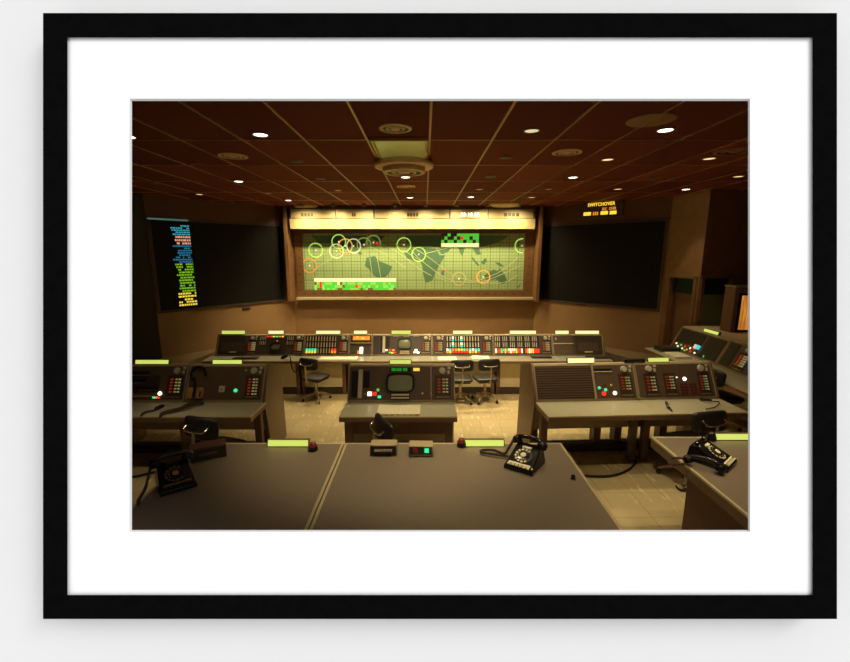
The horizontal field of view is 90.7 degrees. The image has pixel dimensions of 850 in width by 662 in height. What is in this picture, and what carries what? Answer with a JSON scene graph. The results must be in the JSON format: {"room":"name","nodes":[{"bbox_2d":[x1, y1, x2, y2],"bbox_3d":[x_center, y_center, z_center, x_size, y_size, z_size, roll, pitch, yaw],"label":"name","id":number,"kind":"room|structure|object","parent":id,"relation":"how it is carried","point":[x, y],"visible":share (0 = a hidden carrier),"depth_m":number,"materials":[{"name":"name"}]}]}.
{"room":"control room","nodes":[
{"label":"control room","id":0,"kind":"room"},
{"bbox_2d":[132,193,161,362],"bbox_3d":[-6.024,0.053,4.342,0.102,3.870,8.196,2,11,9],"label":"wall","id":1,"kind":"structure","parent":0,"point":[146,344],"depth_m":8.00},
{"bbox_2d":[143,194,295,357],"bbox_3d":[-4.388,-0.921,9.526,0.100,3.870,3.124,9,14,39],"label":"wall","id":2,"kind":"structure","parent":0,"point":[183,332],"depth_m":9.13,"materials":[{"name":"paint"}]},
{"bbox_2d":[147,217,286,313],"bbox_3d":[-4.400,-1.469,9.299,0.031,1.870,2.887,9,14,39],"label":"projection screen","id":3,"kind":"object","parent":2,"relation":"attached to","point":[197,264],"visible":1,"depth_m":9.11,"materials":[{"name":"black"}]},
{"bbox_2d":[282,206,295,301],"bbox_3d":[-3.328,-1.875,10.314,0.085,2.263,0.425,0,11,0],"label":"post","id":4,"kind":"object","parent":2,"relation":"attached to","point":[288,233],"visible":0.89,"depth_m":10.19,"materials":[{"name":"brown wood"}]},
{"bbox_2d":[147,386,667,432],"bbox_3d":[0.000,1.747,6.077,18.000,0.100,11.100,0,11,0],"label":"floor","id":5,"kind":"structure","parent":0,"point":[308,416],"depth_m":7.25,"materials":[{"name":"tile"}]},
{"bbox_2d":[215,334,305,393],"bbox_3d":[-3.361,0.622,8.725,1.789,1.133,0.940,0,11,0],"label":"console","id":6,"kind":"object","parent":5,"relation":"on","point":[227,344],"visible":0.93,"depth_m":8.53,"materials":[{"name":"grey"}]},
{"bbox_2d":[222,330,245,333],"bbox_3d":[-3.937,0.026,8.642,0.490,0.075,0.043,0,11,0],"label":"sign","id":7,"kind":"object","parent":6,"relation":"on","point":[223,331],"visible":1,"depth_m":8.63,"materials":[{"name":"green"}]},
{"bbox_2d":[265,336,285,353],"bbox_3d":[-3.039,0.283,8.559,0.386,0.342,0.178,0,11,0],"label":"monitor","id":8,"kind":"object","parent":6,"relation":"on","point":[273,344],"depth_m":8.55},
{"bbox_2d":[268,330,284,333],"bbox_3d":[-3.060,0.026,8.642,0.326,0.075,0.043,0,11,0],"label":"sign","id":9,"kind":"object","parent":6,"relation":"on","point":[269,331],"visible":1,"depth_m":8.63,"materials":[{"name":"beige"}]},
{"bbox_2d":[299,357,331,403],"bbox_3d":[-2.092,0.901,7.926,0.440,0.877,0.530,4,11,22],"label":"office chair","id":10,"kind":"object","parent":5,"relation":"on","point":[304,363],"visible":1,"depth_m":7.79,"materials":[{"name":"leather"}]},
{"bbox_2d":[301,334,349,393],"bbox_3d":[-2.002,0.628,8.706,0.901,1.127,0.900,0,11,0],"label":"console","id":11,"kind":"object","parent":5,"relation":"on","point":[315,344],"visible":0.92,"depth_m":8.51,"materials":[{"name":"beige"}]},
{"bbox_2d":[316,330,340,333],"bbox_3d":[-1.989,0.026,8.642,0.510,0.075,0.043,0,11,0],"label":"sign","id":12,"kind":"object","parent":11,"relation":"on","point":[317,331],"visible":1,"depth_m":8.63,"materials":[{"name":"beige"}]},
{"bbox_2d":[347,334,372,375],"bbox_3d":[-1.311,0.628,8.706,0.454,1.127,0.900,0,11,0],"label":"console","id":13,"kind":"object","parent":5,"relation":"on","point":[360,344],"visible":0.42,"depth_m":8.56,"materials":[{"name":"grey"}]},
{"bbox_2d":[354,330,367,333],"bbox_3d":[-1.326,0.026,8.642,0.286,0.075,0.043,0,11,0],"label":"sign","id":14,"kind":"object","parent":13,"relation":"on","point":[355,331],"visible":1,"depth_m":8.63,"materials":[{"name":"beige"}]},
{"bbox_2d":[372,334,431,355],"bbox_3d":[-0.468,0.628,8.706,1.206,1.127,0.900,0,11,0],"label":"console","id":15,"kind":"object","parent":5,"relation":"on","point":[383,344],"visible":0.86,"depth_m":8.55,"materials":[{"name":"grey metal"}]},
{"bbox_2d":[391,330,410,333],"bbox_3d":[-0.490,0.026,8.642,0.408,0.075,0.043,0,11,0],"label":"sign","id":16,"kind":"object","parent":15,"relation":"on","point":[392,331],"visible":1,"depth_m":8.63,"materials":[{"name":"green"}]},
{"bbox_2d":[202,356,612,363],"bbox_3d":[-0.341,0.567,8.309,7.941,0.054,0.403,0,11,0],"label":"desktop","id":17,"kind":"object","parent":15,"relation":"attached to","point":[262,359],"visible":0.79,"depth_m":8.22,"materials":[{"name":"metal"}]},
{"bbox_2d":[232,356,258,358],"bbox_3d":[-3.541,0.529,8.305,0.480,0.024,0.160,0,11,0],"label":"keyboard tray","id":18,"kind":"object","parent":17,"relation":"on","point":[236,357],"visible":0.93,"depth_m":8.28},
{"bbox_2d":[281,354,298,371],"bbox_3d":[-2.604,0.625,8.168,0.531,0.326,0.155,6,12,30],"label":"cable","id":19,"kind":"object","parent":17,"relation":"hanging from","point":[285,355],"visible":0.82,"depth_m":8.10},
{"bbox_2d":[318,356,357,359],"bbox_3d":[-1.712,0.535,8.312,0.750,0.004,0.240,0,11,0],"label":"paper sheet","id":20,"kind":"object","parent":17,"relation":"on","point":[321,357],"visible":1,"depth_m":8.27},
{"bbox_2d":[438,356,456,359],"bbox_3d":[0.437,0.538,8.297,0.360,0.004,0.250,-1,11,-4],"label":"paper sheet","id":21,"kind":"object","parent":17,"relation":"on","point":[453,357],"visible":1,"depth_m":8.27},
{"bbox_2d":[471,356,489,358],"bbox_3d":[1.103,0.523,8.376,0.350,0.004,0.250,1,11,3],"label":"paper sheet","id":22,"kind":"object","parent":17,"relation":"on","point":[473,357],"visible":0.93,"depth_m":8.35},
{"bbox_2d":[530,355,551,357],"bbox_3d":[2.314,0.513,8.376,0.400,0.029,0.160,0,11,0],"label":"keyboard tray","id":23,"kind":"object","parent":17,"relation":"on","point":[531,356],"visible":1,"depth_m":8.34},
{"bbox_2d":[585,356,610,358],"bbox_3d":[3.440,0.517,8.360,0.440,0.024,0.180,0,11,0],"label":"keyboard tray","id":24,"kind":"object","parent":17,"relation":"on","point":[595,357],"visible":0.78,"depth_m":8.29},
{"bbox_2d":[160,347,657,363],"bbox_3d":[-0.320,0.761,9.198,10.320,0.676,3.597,0,11,0],"label":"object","id":25,"kind":"structure","parent":5,"relation":"on","point":[616,355],"depth_m":8.71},
{"bbox_2d":[451,360,473,404],"bbox_3d":[0.665,0.922,7.815,0.440,0.877,0.530,-1,11,-3],"label":"office chair","id":26,"kind":"object","parent":5,"relation":"on","point":[462,366],"visible":0.73,"depth_m":7.66,"materials":[{"name":"leather"}]},
{"bbox_2d":[432,334,494,393],"bbox_3d":[0.768,0.628,8.706,1.238,1.127,0.900,0,11,0],"label":"console","id":27,"kind":"object","parent":5,"relation":"on","point":[442,344],"visible":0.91,"depth_m":8.53,"materials":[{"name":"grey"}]},
{"bbox_2d":[453,330,472,333],"bbox_3d":[0.775,0.026,8.642,0.408,0.075,0.043,0,11,0],"label":"sign","id":28,"kind":"object","parent":27,"relation":"on","point":[454,331],"visible":1,"depth_m":8.63,"materials":[{"name":"beige"}]},
{"bbox_2d":[471,359,499,404],"bbox_3d":[1.145,0.912,7.869,0.440,0.877,0.530,-2,11,-12],"label":"office chair","id":29,"kind":"object","parent":5,"relation":"on","point":[491,365],"visible":1,"depth_m":7.72,"materials":[{"name":"leather"}]},
{"bbox_2d":[492,334,552,393],"bbox_3d":[1.998,0.628,8.706,1.194,1.127,0.900,0,11,0],"label":"console","id":30,"kind":"object","parent":5,"relation":"on","point":[508,375],"visible":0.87,"depth_m":8.52,"materials":[{"name":"beige"}]},
{"bbox_2d":[509,330,535,333],"bbox_3d":[2.009,0.026,8.642,0.551,0.075,0.043,0,11,0],"label":"sign","id":31,"kind":"object","parent":30,"relation":"on","point":[510,331],"visible":1,"depth_m":8.63,"materials":[{"name":"beige"}]},
{"bbox_2d":[551,334,604,355],"bbox_3d":[3.133,0.622,8.725,1.047,1.133,0.940,0,11,0],"label":"console","id":32,"kind":"object","parent":5,"relation":"on","point":[563,344],"visible":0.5,"depth_m":8.55},
{"bbox_2d":[555,330,568,333],"bbox_3d":[2.815,0.026,8.642,0.286,0.075,0.043,0,11,0],"label":"sign","id":33,"kind":"object","parent":32,"relation":"on","point":[556,331],"visible":1,"depth_m":8.63,"materials":[{"name":"beige"}]},
{"bbox_2d":[574,330,598,333],"bbox_3d":[3.330,0.026,8.642,0.500,0.075,0.043,0,11,0],"label":"sign","id":34,"kind":"object","parent":32,"relation":"on","point":[575,331],"visible":1,"depth_m":8.63,"materials":[{"name":"beige"}]},
{"bbox_2d":[292,209,535,333],"bbox_3d":[-0.275,-1.146,10.723,6.170,3.870,0.100,0,11,0],"label":"wall","id":35,"kind":"structure","parent":0,"point":[347,316],"depth_m":10.81,"materials":[{"name":"paint"}]},
{"bbox_2d":[289,206,535,229],"bbox_3d":[-0.296,-2.716,10.099,5.820,0.546,0.366,0,11,0],"label":"light panel","id":36,"kind":"object","parent":35,"relation":"attached to","point":[320,217],"visible":1,"depth_m":9.95,"materials":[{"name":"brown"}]},
{"bbox_2d":[291,209,533,217],"bbox_3d":[-0.296,-2.800,10.109,5.780,0.213,0.316,0,11,0],"label":"clock","id":37,"kind":"object","parent":36,"relation":"on","point":[295,213],"depth_m":9.96,"materials":[{"name":"beige"}]},
{"bbox_2d":[294,229,534,299],"bbox_3d":[-0.256,-1.763,10.470,5.962,1.965,0.150,0,11,0],"label":"display","id":38,"kind":"object","parent":35,"relation":"attached to","point":[330,264],"visible":1,"depth_m":10.52,"materials":[{"name":"green"}]},
{"bbox_2d":[0,0,849,661],"bbox_3d":[0.000,-0.300,0.745,18.000,7.289,1.456,0,11,0],"label":"wall","id":39,"kind":"structure","parent":0,"point":[25,636],"depth_m":0.70,"materials":[{"name":"paint"}]},
{"bbox_2d":[132,101,747,206],"bbox_3d":[0.000,-2.137,5.535,16.000,0.012,9.770,0,11,0],"label":"trim","id":40,"kind":"structure","parent":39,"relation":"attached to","point":[181,102],"depth_m":5.30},
{"bbox_2d":[43,13,836,618],"bbox_3d":[0.025,-0.024,0.682,1.260,0.948,0.212,0,11,0],"label":"picture frame","id":41,"kind":"object","parent":39,"relation":"attached to","point":[784,566],"visible":1,"depth_m":0.67,"materials":[{"name":"black"}]},
{"bbox_2d":[132,101,747,205],"bbox_3d":[0.000,-2.225,5.717,18.000,0.100,10.340,0,11,0],"label":"ceiling","id":42,"kind":"structure","parent":0,"point":[311,119],"depth_m":4.33,"materials":[{"name":"tile"}]},
{"bbox_2d":[217,153,247,159],"bbox_3d":[-2.193,-1.994,4.798,0.320,0.021,0.320,0,11,0],"label":"ceiling vent","id":43,"kind":"object","parent":42,"relation":"in","point":[235,156],"visible":1,"depth_m":4.77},
{"bbox_2d":[252,132,268,136],"bbox_3d":[-1.532,-1.830,3.912,0.156,0.016,0.156,0,11,0],"label":"recessed light","id":44,"kind":"object","parent":42,"relation":"in","point":[257,134],"visible":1,"depth_m":3.89,"materials":[{"name":"beige"}]},
{"bbox_2d":[293,205,318,207],"bbox_3d":[-2.812,-2.969,10.101,0.720,0.063,0.720,0,11,0],"label":"ceiling vent","id":45,"kind":"object","parent":42,"relation":"attached to","point":[296,206],"visible":0.44,"depth_m":9.84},
{"bbox_2d":[379,123,411,133],"bbox_3d":[-0.263,-1.791,3.723,0.290,0.021,0.290,0,11,0],"label":"ceiling vent","id":46,"kind":"object","parent":42,"relation":"in","point":[393,128],"visible":1,"depth_m":3.70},
{"bbox_2d":[369,137,427,159],"bbox_3d":[-0.251,-1.941,4.553,0.562,0.032,1.062,0,11,0],"label":"ceiling light panel","id":47,"kind":"object","parent":42,"relation":"attached to","point":[384,147],"visible":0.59,"depth_m":4.33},
{"bbox_2d":[374,156,433,176],"bbox_3d":[-0.254,-1.969,5.064,0.724,0.135,0.724,0,11,0],"label":"ceiling vent","id":48,"kind":"object","parent":42,"relation":"in","point":[403,166],"visible":1,"depth_m":4.86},
{"bbox_2d":[396,185,415,187],"bbox_3d":[-0.318,-2.412,7.024,0.320,0.021,0.320,0,11,0],"label":"ceiling vent","id":49,"kind":"object","parent":42,"relation":"in","point":[398,186],"visible":1,"depth_m":6.96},
{"bbox_2d":[490,202,520,207],"bbox_3d":[1.823,-2.871,9.577,0.720,0.063,0.720,0,11,0],"label":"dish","id":50,"kind":"object","parent":42,"relation":"attached to","point":[497,204],"visible":0.92,"depth_m":9.39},
{"bbox_2d":[523,127,540,133],"bbox_3d":[0.962,-1.806,3.783,0.156,0.016,0.156,0,11,0],"label":"recessed light","id":51,"kind":"object","parent":42,"relation":"in","point":[527,130],"visible":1,"depth_m":3.77,"materials":[{"name":"beige"}]},
{"bbox_2d":[552,149,581,155],"bbox_3d":[1.563,-1.961,4.625,0.320,0.021,0.320,0,11,0],"label":"ceiling vent","id":52,"kind":"object","parent":42,"relation":"in","point":[563,152],"visible":1,"depth_m":4.59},
{"bbox_2d":[626,112,677,127],"bbox_3d":[1.874,-1.746,3.484,0.380,0.021,0.380,0,11,0],"label":"speaker cover","id":53,"kind":"object","parent":42,"relation":"attached to","point":[657,118],"visible":1,"depth_m":3.44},
{"bbox_2d":[656,127,675,132],"bbox_3d":[2.155,-1.803,3.765,0.156,0.016,0.156,0,11,0],"label":"recessed light","id":54,"kind":"object","parent":42,"relation":"in","point":[664,129],"visible":1,"depth_m":3.75,"materials":[{"name":"beige"}]},
{"bbox_2d":[713,146,747,155],"bbox_3d":[3.356,-1.946,4.548,0.400,0.021,0.400,0,11,0],"label":"ceiling vent","id":55,"kind":"object","parent":42,"relation":"in","point":[740,149],"visible":0.85,"depth_m":4.53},
{"bbox_2d":[132,418,747,509],"bbox_3d":[0.000,1.807,4.562,18.000,0.338,8.100,0,11,0],"label":"floor","id":56,"kind":"structure","parent":0,"point":[641,487],"depth_m":4.79,"materials":[{"name":"tile"}]},
{"bbox_2d":[132,363,199,452],"bbox_3d":[-3.304,0.927,5.261,0.972,1.133,0.670,0,11,0],"label":"console","id":57,"kind":"object","parent":56,"relation":"on","point":[150,382],"visible":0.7,"depth_m":5.00,"materials":[{"name":"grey metal"}]},
{"bbox_2d":[135,359,170,363],"bbox_3d":[-3.272,0.369,5.047,0.409,0.050,0.043,0,11,0],"label":"sign","id":58,"kind":"object","parent":57,"relation":"on","point":[137,361],"visible":1,"depth_m":5.03,"materials":[{"name":"green"}]},
{"bbox_2d":[132,402,265,449],"bbox_3d":[-2.793,1.228,4.761,1.867,0.722,0.436,0,11,0],"label":"desktop","id":59,"kind":"object","parent":56,"relation":"on","point":[220,411],"visible":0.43,"depth_m":4.69,"materials":[{"name":"metal"}]},
{"bbox_2d":[140,404,164,415],"bbox_3d":[-2.998,0.862,4.602,0.071,0.048,0.285,4,11,22],"label":"cable","id":60,"kind":"object","parent":59,"relation":"on","point":[161,406],"visible":1,"depth_m":4.63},
{"bbox_2d":[159,401,203,417],"bbox_3d":[-2.717,0.856,4.662,0.144,0.032,0.513,6,12,31],"label":"cable","id":61,"kind":"object","parent":59,"relation":"on","point":[190,404],"visible":1,"depth_m":4.64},
{"bbox_2d":[183,415,246,442],"bbox_3d":[-2.144,1.237,4.301,0.440,0.877,0.530,3,11,18],"label":"office chair","id":62,"kind":"object","parent":56,"relation":"on","point":[195,427],"visible":0.4,"depth_m":4.04,"materials":[{"name":"leather"}]},
{"bbox_2d":[185,363,286,442],"bbox_3d":[-2.339,0.927,5.261,0.934,1.133,0.670,0,11,0],"label":"console","id":63,"kind":"object","parent":56,"relation":"on","point":[245,382],"visible":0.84,"depth_m":5.00,"materials":[{"name":"grey"}]},
{"bbox_2d":[187,366,206,400],"bbox_3d":[-2.681,0.609,4.919,0.201,0.362,0.241,0,11,0],"label":"headset","id":64,"kind":"object","parent":63,"relation":"hanging from","point":[191,391],"visible":1,"depth_m":4.90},
{"bbox_2d":[212,359,243,363],"bbox_3d":[-2.370,0.369,5.047,0.361,0.050,0.043,0,11,0],"label":"sign","id":65,"kind":"object","parent":63,"relation":"on","point":[214,361],"visible":1,"depth_m":5.03,"materials":[{"name":"green"}]},
{"bbox_2d":[369,413,408,442],"bbox_3d":[-0.277,1.254,4.208,0.530,0.877,0.440,-6,12,-27],"label":"office chair","id":66,"kind":"object","parent":56,"relation":"on","point":[382,429],"visible":0.32,"depth_m":3.99,"materials":[{"name":"leather"}]},
{"bbox_2d":[339,402,456,442],"bbox_3d":[-0.287,1.228,4.761,1.267,0.722,0.436,0,11,0],"label":"desktop","id":67,"kind":"object","parent":56,"relation":"on","point":[434,417],"visible":0.68,"depth_m":4.69,"materials":[{"name":"metal"}]},
{"bbox_2d":[377,405,420,415],"bbox_3d":[-0.287,0.874,4.631,0.470,0.022,0.286,0,11,1],"label":"open binder","id":68,"kind":"object","parent":67,"relation":"on","point":[386,410],"visible":0.91,"depth_m":4.61,"materials":[{"name":"paper"}]},
{"bbox_2d":[347,363,454,442],"bbox_3d":[-0.277,0.919,5.237,1.260,1.097,0.636,0,11,0],"label":"console","id":69,"kind":"object","parent":56,"relation":"on","point":[367,382],"visible":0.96,"depth_m":4.97,"materials":[{"name":"grey"}]},
{"bbox_2d":[389,359,411,363],"bbox_3d":[-0.295,0.369,5.047,0.265,0.050,0.043,0,11,0],"label":"sign","id":70,"kind":"object","parent":69,"relation":"on","point":[391,361],"visible":1,"depth_m":5.03,"materials":[{"name":"green"}]},
{"bbox_2d":[390,368,410,371],"bbox_3d":[-0.292,0.462,5.007,0.251,0.042,0.026,0,11,0],"label":"digital clock","id":71,"kind":"object","parent":69,"relation":"on","point":[391,369],"depth_m":5.00,"materials":[{"name":"green"}]},
{"bbox_2d":[517,362,638,451],"bbox_3d":[1.887,0.920,5.298,1.257,1.133,0.674,-1,11,-3],"label":"console","id":72,"kind":"object","parent":56,"relation":"on","point":[597,381],"visible":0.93,"depth_m":5.04,"materials":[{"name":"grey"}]},
{"bbox_2d":[535,366,593,397],"bbox_3d":[1.654,0.607,4.988,0.694,0.336,0.217,0,11,0],"label":"grille","id":73,"kind":"object","parent":72,"relation":"attached to","point":[550,381],"depth_m":4.98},
{"bbox_2d":[566,357,594,362],"bbox_3d":[1.883,0.355,5.086,0.340,0.062,0.048,-1,11,-3],"label":"sign","id":74,"kind":"object","parent":72,"relation":"on","point":[574,359],"visible":1,"depth_m":5.07,"materials":[{"name":"beige"}]},
{"bbox_2d":[584,452,636,477],"bbox_3d":[2.134,1.569,4.840,1.269,0.024,0.330,-5,12,-27],"label":"cable","id":75,"kind":"object","parent":56,"relation":"on","point":[635,460],"visible":0.71,"depth_m":4.66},
{"bbox_2d":[536,398,747,460],"bbox_3d":[2.424,1.216,4.824,2.237,0.722,0.446,-1,11,-3],"label":"desk","id":76,"kind":"object","parent":56,"relation":"on","point":[633,411],"visible":0.86,"depth_m":4.78,"materials":[{"name":"metal"}]},
{"bbox_2d":[699,398,719,409],"bbox_3d":[3.259,0.831,4.773,0.188,0.038,0.344,4,11,21],"label":"cable","id":77,"kind":"object","parent":76,"relation":"on","point":[700,399],"visible":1,"depth_m":4.88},
{"bbox_2d":[623,360,718,449],"bbox_3d":[3.017,0.908,5.364,0.997,1.133,0.670,-1,11,-3],"label":"console","id":78,"kind":"object","parent":56,"relation":"on","point":[670,380],"visible":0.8,"depth_m":5.08,"materials":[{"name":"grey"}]},
{"bbox_2d":[623,359,644,362],"bbox_3d":[2.552,0.361,5.125,0.260,0.040,0.044,-1,11,-3],"label":"equipment box","id":79,"kind":"object","parent":78,"relation":"on","point":[624,360],"visible":1,"depth_m":5.11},
{"bbox_2d":[646,357,668,361],"bbox_3d":[2.851,0.350,5.144,0.270,0.050,0.043,-1,11,-3],"label":"sign","id":80,"kind":"object","parent":78,"relation":"on","point":[648,359],"visible":1,"depth_m":5.13,"materials":[{"name":"green"}]},
{"bbox_2d":[656,410,727,490],"bbox_3d":[2.852,1.208,4.456,0.440,0.877,0.530,-2,11,-12],"label":"office chair","id":81,"kind":"object","parent":56,"relation":"on","point":[706,421],"visible":0.59,"depth_m":4.21,"materials":[{"name":"leather"}]},
{"bbox_2d":[645,348,747,396],"bbox_3d":[4.267,0.942,6.282,0.456,0.722,3.062,0,11,0],"label":"desktop","id":82,"kind":"object","parent":56,"relation":"on","point":[738,383],"visible":0.09,"depth_m":5.88,"materials":[{"name":"metal"}]},
{"bbox_2d":[654,345,680,351],"bbox_3d":[4.300,0.313,7.466,0.320,0.075,0.280,0,11,0],"label":"equipment box","id":83,"kind":"object","parent":82,"relation":"on","point":[662,348],"visible":0.96,"depth_m":7.38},
{"bbox_2d":[662,352,691,357],"bbox_3d":[4.270,0.406,7.122,0.280,0.020,0.380,0,11,0],"label":"paper sheet","id":84,"kind":"object","parent":82,"relation":"on","point":[672,354],"visible":1,"depth_m":7.09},
{"bbox_2d":[671,326,747,389],"bbox_3d":[5.014,0.571,7.154,1.050,1.133,1.244,0,11,0],"label":"console","id":85,"kind":"object","parent":56,"relation":"on","point":[693,341],"visible":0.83,"depth_m":6.97,"materials":[{"name":"beige"}]},
{"bbox_2d":[676,329,706,345],"bbox_3d":[4.612,0.119,7.288,0.111,0.207,0.640,0,11,0],"label":"grille","id":86,"kind":"object","parent":85,"relation":"attached to","point":[685,337],"depth_m":7.28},
{"bbox_2d":[704,328,720,334],"bbox_3d":[4.744,0.012,6.942,0.053,0.050,0.360,0,11,0],"label":"sign","id":87,"kind":"object","parent":85,"relation":"on","point":[705,329],"visible":1,"depth_m":6.92,"materials":[{"name":"green"}]},
{"bbox_2d":[698,337,726,360],"bbox_3d":[4.588,0.284,6.718,0.171,0.323,0.400,0,11,0],"label":"grille","id":88,"kind":"object","parent":85,"relation":"attached to","point":[712,348],"depth_m":6.70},
{"bbox_2d":[720,285,747,331],"bbox_3d":[5.475,-0.378,7.069,0.770,0.775,0.286,0,11,0],"label":"window","id":89,"kind":"structure","parent":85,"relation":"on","point":[734,318],"depth_m":6.98,"materials":[{"name":"orange"}]},
{"bbox_2d":[713,369,744,431],"bbox_3d":[4.106,0.939,5.885,0.530,0.877,0.440,-2,11,-10],"label":"office chair","id":90,"kind":"object","parent":56,"relation":"on","point":[720,376],"visible":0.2,"depth_m":5.71,"materials":[{"name":"leather"}]},
{"bbox_2d":[716,340,747,421],"bbox_3d":[4.995,0.751,6.134,1.011,1.097,0.794,0,11,0],"label":"console","id":91,"kind":"object","parent":56,"relation":"on","point":[734,358],"visible":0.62,"depth_m":6.20,"materials":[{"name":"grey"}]},
{"bbox_2d":[719,343,740,366],"bbox_3d":[4.589,0.358,6.325,0.170,0.323,0.200,0,11,0],"label":"grille","id":92,"kind":"object","parent":91,"relation":"attached to","point":[732,350],"depth_m":6.31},
{"bbox_2d":[533,196,672,354],"bbox_3d":[3.861,-0.945,9.651,0.100,3.870,2.971,-10,15,-43],"label":"wall","id":93,"kind":"structure","parent":0,"point":[625,329],"depth_m":9.35,"materials":[{"name":"paint"}]},
{"bbox_2d":[532,206,543,301],"bbox_3d":[2.757,-1.875,10.314,0.085,2.263,0.425,0,11,0],"label":"post","id":94,"kind":"object","parent":93,"relation":"attached to","point":[539,210],"visible":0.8,"depth_m":10.21,"materials":[{"name":"brown wood"}]},
{"bbox_2d":[579,201,623,218],"bbox_3d":[3.855,-2.658,9.219,0.051,0.314,0.964,-10,15,-43],"label":"wall sign","id":95,"kind":"object","parent":93,"relation":"attached to","point":[610,209],"visible":1,"depth_m":9.18,"materials":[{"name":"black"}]},
{"bbox_2d":[539,218,668,311],"bbox_3d":[3.851,-1.499,9.459,0.027,1.870,2.801,-10,15,-43],"label":"projection screen","id":96,"kind":"object","parent":93,"relation":"attached to","point":[613,264],"visible":0.86,"depth_m":9.30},
{"bbox_2d":[609,510,683,529],"bbox_3d":[0.000,1.935,2.017,18.000,0.348,3.050,0,11,0],"label":"floor","id":97,"kind":"structure","parent":0,"point":[627,519],"depth_m":3.35,"materials":[{"name":"tile"}]},
{"bbox_2d":[132,443,343,529],"bbox_3d":[-1.104,1.306,2.454,1.022,0.721,1.420,0,11,0],"label":"desk","id":98,"kind":"object","parent":97,"relation":"on","point":[256,486],"visible":0.22,"depth_m":2.44,"materials":[{"name":"metal"}]},
{"bbox_2d":[136,449,197,505],"bbox_3d":[-1.533,0.844,2.489,0.330,0.176,0.278,-8,13,-37],"label":"telephone","id":99,"kind":"object","parent":98,"relation":"on","point":[176,475],"visible":1,"depth_m":2.50,"materials":[{"name":"black plastic"}]},
{"bbox_2d":[189,438,226,461],"bbox_3d":[-1.486,0.816,2.881,0.220,0.085,0.123,-5,12,-26],"label":"control box","id":100,"kind":"object","parent":98,"relation":"on","point":[205,450],"visible":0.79,"depth_m":2.85,"materials":[{"name":"brown metal"}]},
{"bbox_2d":[267,438,309,445],"bbox_3d":[-0.986,0.805,3.035,0.304,0.046,0.043,0,11,0],"label":"sign","id":101,"kind":"object","parent":98,"relation":"on","point":[270,441],"visible":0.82,"depth_m":3.02,"materials":[{"name":"green"}]},
{"bbox_2d":[308,441,317,451],"bbox_3d":[-0.792,0.811,2.965,0.068,0.064,0.067,0,11,0],"label":"beacon","id":102,"kind":"object","parent":98,"relation":"on","point":[312,447],"visible":1,"depth_m":2.94,"materials":[{"name":"red"}]},
{"bbox_2d":[309,443,622,529],"bbox_3d":[0.207,1.306,2.454,1.586,0.721,1.420,0,11,0],"label":"desk","id":103,"kind":"object","parent":97,"relation":"on","point":[453,488],"visible":0.45,"depth_m":2.43,"materials":[{"name":"metal"}]},
{"bbox_2d":[370,440,397,454],"bbox_3d":[-0.287,0.814,2.929,0.185,0.072,0.111,0,11,0],"label":"control box","id":104,"kind":"object","parent":103,"relation":"on","point":[377,447],"visible":1,"depth_m":2.89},
{"bbox_2d":[409,440,432,455],"bbox_3d":[-0.028,0.816,2.917,0.165,0.072,0.107,0,11,2],"label":"control box","id":105,"kind":"object","parent":103,"relation":"on","point":[416,447],"visible":1,"depth_m":2.87,"materials":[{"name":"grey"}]},
{"bbox_2d":[457,438,465,447],"bbox_3d":[0.264,0.799,3.026,0.068,0.064,0.067,0,11,0],"label":"beacon","id":106,"kind":"object","parent":103,"relation":"on","point":[461,443],"visible":1,"depth_m":3.00,"materials":[{"name":"red"}]},
{"bbox_2d":[464,438,504,445],"bbox_3d":[0.426,0.805,3.035,0.296,0.046,0.043,0,11,0],"label":"sign","id":107,"kind":"object","parent":103,"relation":"on","point":[469,441],"visible":0.81,"depth_m":3.02,"materials":[{"name":"green"}]},
{"bbox_2d":[479,434,547,475],"bbox_3d":[0.576,0.783,2.809,0.439,0.176,0.244,7,13,34],"label":"telephone","id":108,"kind":"object","parent":103,"relation":"on","point":[525,458],"visible":1,"depth_m":2.74,"materials":[{"name":"black plastic"}]},
{"bbox_2d":[650,437,747,529],"bbox_3d":[2.507,1.287,2.557,1.585,0.721,1.420,0,11,0],"label":"desk","id":109,"kind":"object","parent":97,"relation":"on","point":[714,500],"visible":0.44,"depth_m":2.71,"materials":[{"name":"metal"}]},
{"bbox_2d":[667,436,736,473],"bbox_3d":[1.819,0.813,2.764,0.387,0.134,0.310,-9,14,-39],"label":"telephone","id":110,"kind":"object","parent":109,"relation":"on","point":[702,451],"visible":1,"depth_m":2.75,"materials":[{"name":"black plastic"}]},
{"bbox_2d":[706,431,716,441],"bbox_3d":[2.136,0.780,3.131,0.068,0.064,0.067,0,11,0],"label":"beacon","id":111,"kind":"object","parent":109,"relation":"on","point":[711,436],"visible":0.98,"depth_m":3.11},
{"bbox_2d":[715,432,747,439],"bbox_3d":[2.281,0.786,3.138,0.307,0.046,0.043,0,11,0],"label":"sign","id":112,"kind":"object","parent":109,"relation":"on","point":[720,435],"visible":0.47,"depth_m":3.12,"materials":[{"name":"green"}]},
{"bbox_2d":[658,189,710,344],"bbox_3d":[4.969,-0.659,8.131,0.100,3.870,0.901,-2,11,-9],"label":"wall","id":113,"kind":"structure","parent":0,"point":[689,215],"depth_m":7.88,"materials":[{"name":"brown wood"}]},
{"bbox_2d":[660,274,697,344],"bbox_3d":[5.001,0.087,8.261,0.200,2.345,0.750,-2,11,-9],"label":"door","id":114,"kind":"structure","parent":113,"relation":"in","point":[680,294],"depth_m":8.33,"materials":[{"name":"brown wood"}]},
{"bbox_2d":[695,189,747,325],"bbox_3d":[5.943,-0.593,7.779,1.912,3.870,0.100,0,11,-3],"label":"wall","id":115,"kind":"structure","parent":0,"point":[725,253],"depth_m":7.50,"materials":[{"name":"brown wood"}]},
{"bbox_2d":[696,276,735,325],"bbox_3d":[5.327,0.144,7.904,0.640,2.365,0.170,0,11,-3],"label":"door","id":116,"kind":"structure","parent":115,"relation":"in","point":[712,288],"depth_m":7.76,"materials":[{"name":"brown wood"}]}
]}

